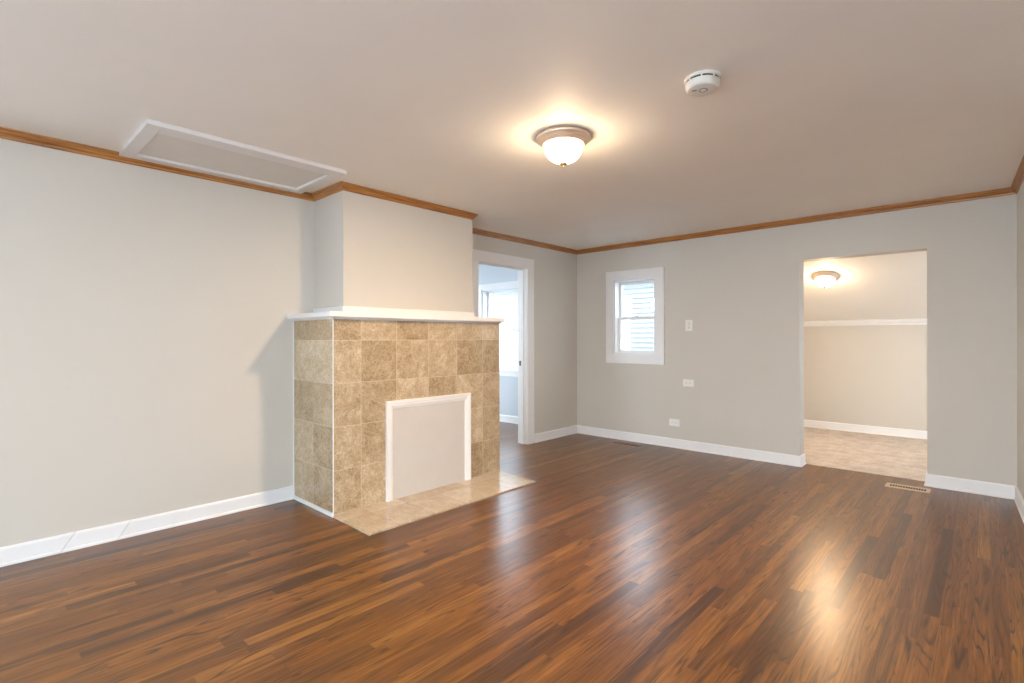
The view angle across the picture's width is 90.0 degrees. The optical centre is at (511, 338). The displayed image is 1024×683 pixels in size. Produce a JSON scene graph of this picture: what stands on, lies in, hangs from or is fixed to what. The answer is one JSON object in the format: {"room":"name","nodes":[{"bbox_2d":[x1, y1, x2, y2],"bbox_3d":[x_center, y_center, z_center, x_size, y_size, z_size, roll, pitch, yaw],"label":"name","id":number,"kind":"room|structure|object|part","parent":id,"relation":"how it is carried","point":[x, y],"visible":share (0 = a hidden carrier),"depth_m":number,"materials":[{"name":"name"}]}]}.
{"room":"empty living room","nodes":[
{"label":"empty living room","id":0,"kind":"room"},
{"bbox_2d":[0,138,576,546],"bbox_3d":[-1.837,0.047,4.040,0.125,2.440,7.817,0,0,43],"label":"wall","id":1,"kind":"structure","parent":0,"point":[146,332],"depth_m":3.37,"materials":[{"name":"paint"}]},
{"bbox_2d":[0,127,313,200],"bbox_3d":[-3.021,-1.144,2.648,0.038,0.054,4.168,0,0,43],"label":"trim","id":2,"kind":"structure","parent":1,"relation":"attached to","point":[5,133],"depth_m":3.20,"materials":[{"name":"brown wood"}]},
{"bbox_2d":[472,249,533,444],"bbox_3d":[-0.143,0.156,5.861,0.163,2.217,1.039,0,0,43],"label":"door frame","id":3,"kind":"structure","parent":1,"relation":"in","point":[525,267],"depth_m":6.12,"materials":[{"name":"white paint"}]},
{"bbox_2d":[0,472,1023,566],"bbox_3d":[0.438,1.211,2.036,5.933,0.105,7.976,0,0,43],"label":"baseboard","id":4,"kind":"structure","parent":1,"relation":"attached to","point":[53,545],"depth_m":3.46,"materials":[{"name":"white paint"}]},
{"bbox_2d":[472,228,576,254],"bbox_3d":[0.090,-1.149,5.995,0.038,0.054,2.326,0,0,43],"label":"trim","id":5,"kind":"structure","parent":1,"relation":"attached to","point":[474,230],"depth_m":6.01,"materials":[{"name":"brown wood"}]},
{"bbox_2d":[314,190,472,311],"bbox_3d":[-0.995,-0.683,4.513,0.466,0.982,1.323,0,0,43],"label":"wall","id":6,"kind":"structure","parent":0,"point":[369,251],"depth_m":4.18,"materials":[{"name":"paint"}]},
{"bbox_2d":[312,181,342,201],"bbox_3d":[-1.445,-1.147,4.002,0.504,0.054,0.038,0,0,43],"label":"trim","id":7,"kind":"structure","parent":6,"relation":"attached to","point":[337,187],"depth_m":3.99,"materials":[{"name":"brown wood"}]},
{"bbox_2d":[341,181,477,219],"bbox_3d":[-0.811,-1.148,4.341,0.038,0.054,1.399,0,0,43],"label":"trim","id":8,"kind":"structure","parent":6,"relation":"attached to","point":[349,187],"depth_m":4.25,"materials":[{"name":"brown wood"}]},
{"bbox_2d":[0,0,1023,264],"bbox_3d":[-0.872,-1.235,3.250,9.500,0.120,7.976,0,0,43],"label":"ceiling","id":9,"kind":"structure","parent":0,"point":[818,107],"depth_m":2.44,"materials":[{"name":"paint"}]},
{"bbox_2d":[119,118,346,193],"bbox_3d":[-1.809,-1.160,3.394,0.712,0.026,1.160,0,0,43],"label":"attic hatch","id":10,"kind":"object","parent":9,"relation":"attached to","point":[157,142],"visible":1,"depth_m":3.31,"materials":[{"name":"white paint"}]},
{"bbox_3d":[-1.823,-1.169,3.408,0.522,0.008,1.020,0,0,43],"label":"panel","id":11,"kind":"part","parent":10,"relation":"part of","materials":[{"name":"paint"}]},
{"bbox_2d":[536,126,590,167],"bbox_3d":[0.299,-1.085,2.983,0.316,0.183,0.316,0,0,43],"label":"ceiling light","id":12,"kind":"object","parent":9,"relation":"attached to","point":[559,139],"visible":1,"depth_m":2.92,"materials":[{"name":"silver metal"}]},
{"bbox_2d":[684,70,720,96],"bbox_3d":[0.862,-1.148,2.317,0.158,0.058,0.158,0,0,23],"label":"smoke detector","id":13,"kind":"object","parent":9,"relation":"attached to","point":[701,83],"visible":1,"depth_m":2.27,"materials":[{"name":"beige plastic"}]},
{"bbox_3d":[0.861,-1.171,2.317,0.158,0.012,0.158,0,0,23],"label":"plate","id":14,"kind":"part","parent":13,"relation":"part of","materials":[{"name":"beige plastic"}]},
{"bbox_2d":[0,422,1023,682],"bbox_3d":[-0.868,1.325,3.250,9.500,0.120,7.976,0,0,43],"label":"floor","id":15,"kind":"structure","parent":0,"point":[619,563],"depth_m":2.57,"materials":[{"name":"brown wood"}]},
{"bbox_2d":[287,306,534,535],"bbox_3d":[-0.757,0.509,4.281,1.126,1.513,1.754,0,0,43],"label":"fireplace","id":16,"kind":"object","parent":15,"relation":"on","point":[396,412],"visible":1,"depth_m":3.99,"materials":[{"name":"tile"}]},
{"bbox_3d":[-1.499,0.565,3.838,0.641,1.403,0.010,0,0,43],"label":"edge trim","id":17,"kind":"part","parent":16,"relation":"part of","materials":[{"name":"brown tile"}]},
{"bbox_2d":[287,311,504,321],"bbox_3d":[-0.916,-0.173,4.427,0.695,0.038,1.754,0,0,43],"label":"mantel shelf","id":18,"kind":"object","parent":16,"relation":"attached to","point":[377,316],"depth_m":3.96,"materials":[{"name":"white paint"}]},
{"bbox_3d":[-0.918,-0.147,4.450,0.660,0.015,1.720,0,0,43],"label":"bed moulding","id":19,"kind":"part","parent":16,"relation":"part of","materials":[{"name":"white paint"}]},
{"bbox_3d":[-0.667,0.868,4.247,0.022,0.770,0.868,0,0,43],"label":"opening frame","id":20,"kind":"part","parent":16,"relation":"part of","materials":[{"name":"white paint"}]},
{"bbox_3d":[-0.674,0.883,4.253,0.004,0.740,0.808,0,0,43],"label":"panel","id":21,"kind":"part","parent":16,"relation":"part of","materials":[{"name":"paint"}]},
{"bbox_2d":[613,441,640,445],"bbox_3d":[1.380,1.259,6.132,0.330,0.006,0.090,0,0,43],"label":"floor vent","id":22,"kind":"object","parent":15,"relation":"in","point":[619,442],"visible":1,"depth_m":6.13,"materials":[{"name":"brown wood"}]},
{"bbox_2d":[885,482,930,492],"bbox_3d":[3.333,1.256,4.313,0.299,0.006,0.143,0,0,43],"label":"floor vent","id":23,"kind":"object","parent":15,"relation":"in","point":[893,485],"visible":1,"depth_m":4.31,"materials":[{"name":"beige metal"}]},
{"bbox_2d":[479,194,1016,485],"bbox_3d":[1.790,0.041,6.113,9.500,2.440,0.159,0,0,43],"label":"wall","id":24,"kind":"structure","parent":0,"point":[742,293],"depth_m":5.16,"materials":[{"name":"paint"}]},
{"bbox_2d":[479,281,517,376],"bbox_3d":[0.024,-0.144,7.723,1.470,1.423,0.224,0,0,43],"label":"window","id":25,"kind":"structure","parent":24,"relation":"in","point":[485,290],"depth_m":7.91,"materials":[{"name":"white paint"}]},
{"bbox_3d":[0.062,-0.434,7.764,1.196,0.631,0.030,0,0,43],"label":"sash","id":26,"kind":"part","parent":25,"relation":"part of","materials":[{"name":"white plastic"}]},
{"bbox_3d":[0.040,0.144,7.740,1.196,0.596,0.031,0,0,43],"label":"sash","id":27,"kind":"part","parent":25,"relation":"part of","materials":[{"name":"white glass"}]},
{"bbox_2d":[500,414,517,423],"bbox_3d":[-1.712,1.214,6.792,3.442,0.105,3.617,0,0,43],"label":"baseboard","id":28,"kind":"structure","parent":24,"relation":"attached to","point":[503,418],"depth_m":7.70,"materials":[{"name":"white paint"}]},
{"bbox_2d":[606,267,664,364],"bbox_3d":[1.550,-0.268,6.329,0.790,1.150,0.189,0,0,43],"label":"window","id":29,"kind":"structure","parent":24,"relation":"in","point":[615,281],"depth_m":6.33,"materials":[{"name":"white paint"}]},
{"bbox_3d":[1.555,-0.268,6.335,0.573,0.934,0.173,0,0,43],"label":"frame","id":30,"kind":"part","parent":29,"relation":"part of","materials":[{"name":"white plastic"}]},
{"bbox_3d":[1.554,-0.047,6.333,0.530,0.449,0.031,0,0,43],"label":"sash","id":31,"kind":"part","parent":29,"relation":"part of","materials":[{"name":"white glass"}]},
{"bbox_3d":[1.576,-0.474,6.357,0.530,0.477,0.030,0,0,43],"label":"sash","id":32,"kind":"part","parent":29,"relation":"part of","materials":[{"name":"white plastic"}]},
{"bbox_2d":[669,419,679,426],"bbox_3d":[1.877,0.971,5.919,0.125,0.080,0.009,0,0,43],"label":"wall outlet","id":33,"kind":"object","parent":24,"relation":"attached to","point":[672,422],"visible":1,"depth_m":5.92,"materials":[{"name":"white plastic"}]},
{"bbox_2d":[683,379,693,386],"bbox_3d":[1.999,0.504,5.805,0.125,0.080,0.009,0,0,43],"label":"wall outlet","id":34,"kind":"object","parent":24,"relation":"attached to","point":[686,382],"visible":1,"depth_m":5.80,"materials":[{"name":"white plastic"}]},
{"bbox_2d":[685,320,691,330],"bbox_3d":[2.000,-0.148,5.797,0.080,0.125,0.018,0,0,43],"label":"light switch","id":35,"kind":"object","parent":24,"relation":"attached to","point":[688,323],"visible":1,"depth_m":5.80,"materials":[{"name":"white plastic"}]},
{"bbox_2d":[534,419,926,466],"bbox_3d":[3.574,1.206,5.640,5.828,0.105,3.336,0,0,40],"label":"baseboard","id":36,"kind":"structure","parent":24,"relation":"attached to","point":[765,456],"depth_m":6.26,"materials":[{"name":"white paint"}]},
{"bbox_2d":[577,187,1015,254],"bbox_3d":[2.393,-1.153,5.417,4.200,0.054,0.038,0,0,43],"label":"trim","id":37,"kind":"structure","parent":24,"relation":"attached to","point":[1003,191],"depth_m":4.88,"materials":[{"name":"brown wood"}]},
{"bbox_2d":[804,324,926,430],"bbox_3d":[5.421,0.453,6.215,3.970,1.605,0.125,0,0,43],"label":"wall","id":38,"kind":"structure","parent":0,"point":[870,375],"depth_m":6.79,"materials":[{"name":"paint"}]},
{"bbox_2d":[804,318,926,325],"bbox_3d":[5.367,-0.215,6.157,3.720,0.077,0.032,0,0,43],"label":"trim","id":39,"kind":"structure","parent":38,"relation":"attached to","point":[920,321],"depth_m":6.76,"materials":[{"name":"white paint"}]},
{"bbox_2d":[804,251,926,320],"bbox_3d":[4.601,-0.752,5.334,3.970,1.104,2.529,0,0,43],"label":"ceiling","id":40,"kind":"structure","parent":0,"point":[887,286],"depth_m":6.05,"materials":[{"name":"paint"}]},
{"bbox_2d":[812,271,838,288],"bbox_3d":[3.688,-0.683,6.026,0.270,0.194,0.257,0,0,25],"label":"ceiling light","id":41,"kind":"object","parent":40,"relation":"attached to","point":[825,277],"visible":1,"depth_m":5.98,"materials":[{"name":"white glass"}]},
{"bbox_2d":[804,427,926,480],"bbox_3d":[4.562,1.315,5.288,3.720,0.123,2.404,0,0,43],"label":"floor","id":42,"kind":"structure","parent":0,"point":[893,456],"depth_m":5.59,"materials":[{"name":"beige wood"}]},
{"bbox_2d":[1017,180,1023,498],"bbox_3d":[3.894,0.038,2.672,1.733,2.440,2.017,0,0,43],"label":"wall","id":43,"kind":"structure","parent":0,"point":[1020,195],"depth_m":3.81,"materials":[{"name":"paint"}]},
{"bbox_2d":[1011,156,1023,193],"bbox_3d":[3.263,-1.154,3.230,0.038,0.054,2.057,0,0,40],"label":"trim","id":44,"kind":"structure","parent":43,"relation":"attached to","point":[1019,177],"depth_m":3.69,"materials":[{"name":"brown wood"}]},
{"label":"outside","id":45,"kind":"structure","parent":0,"visible":0},
{"bbox_3d":[-0.256,1.874,7.066,70.000,0.020,70.000,0,0,43],"label":"ground","id":46,"kind":"structure","parent":45,"visible":0},
{"bbox_2d":[491,283,653,365],"bbox_3d":[-0.770,-0.061,15.036,16.800,3.852,4.020,0,0,43],"label":"house","id":47,"kind":"structure","parent":46,"relation":"on","point":[638,299],"depth_m":9.95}
]}

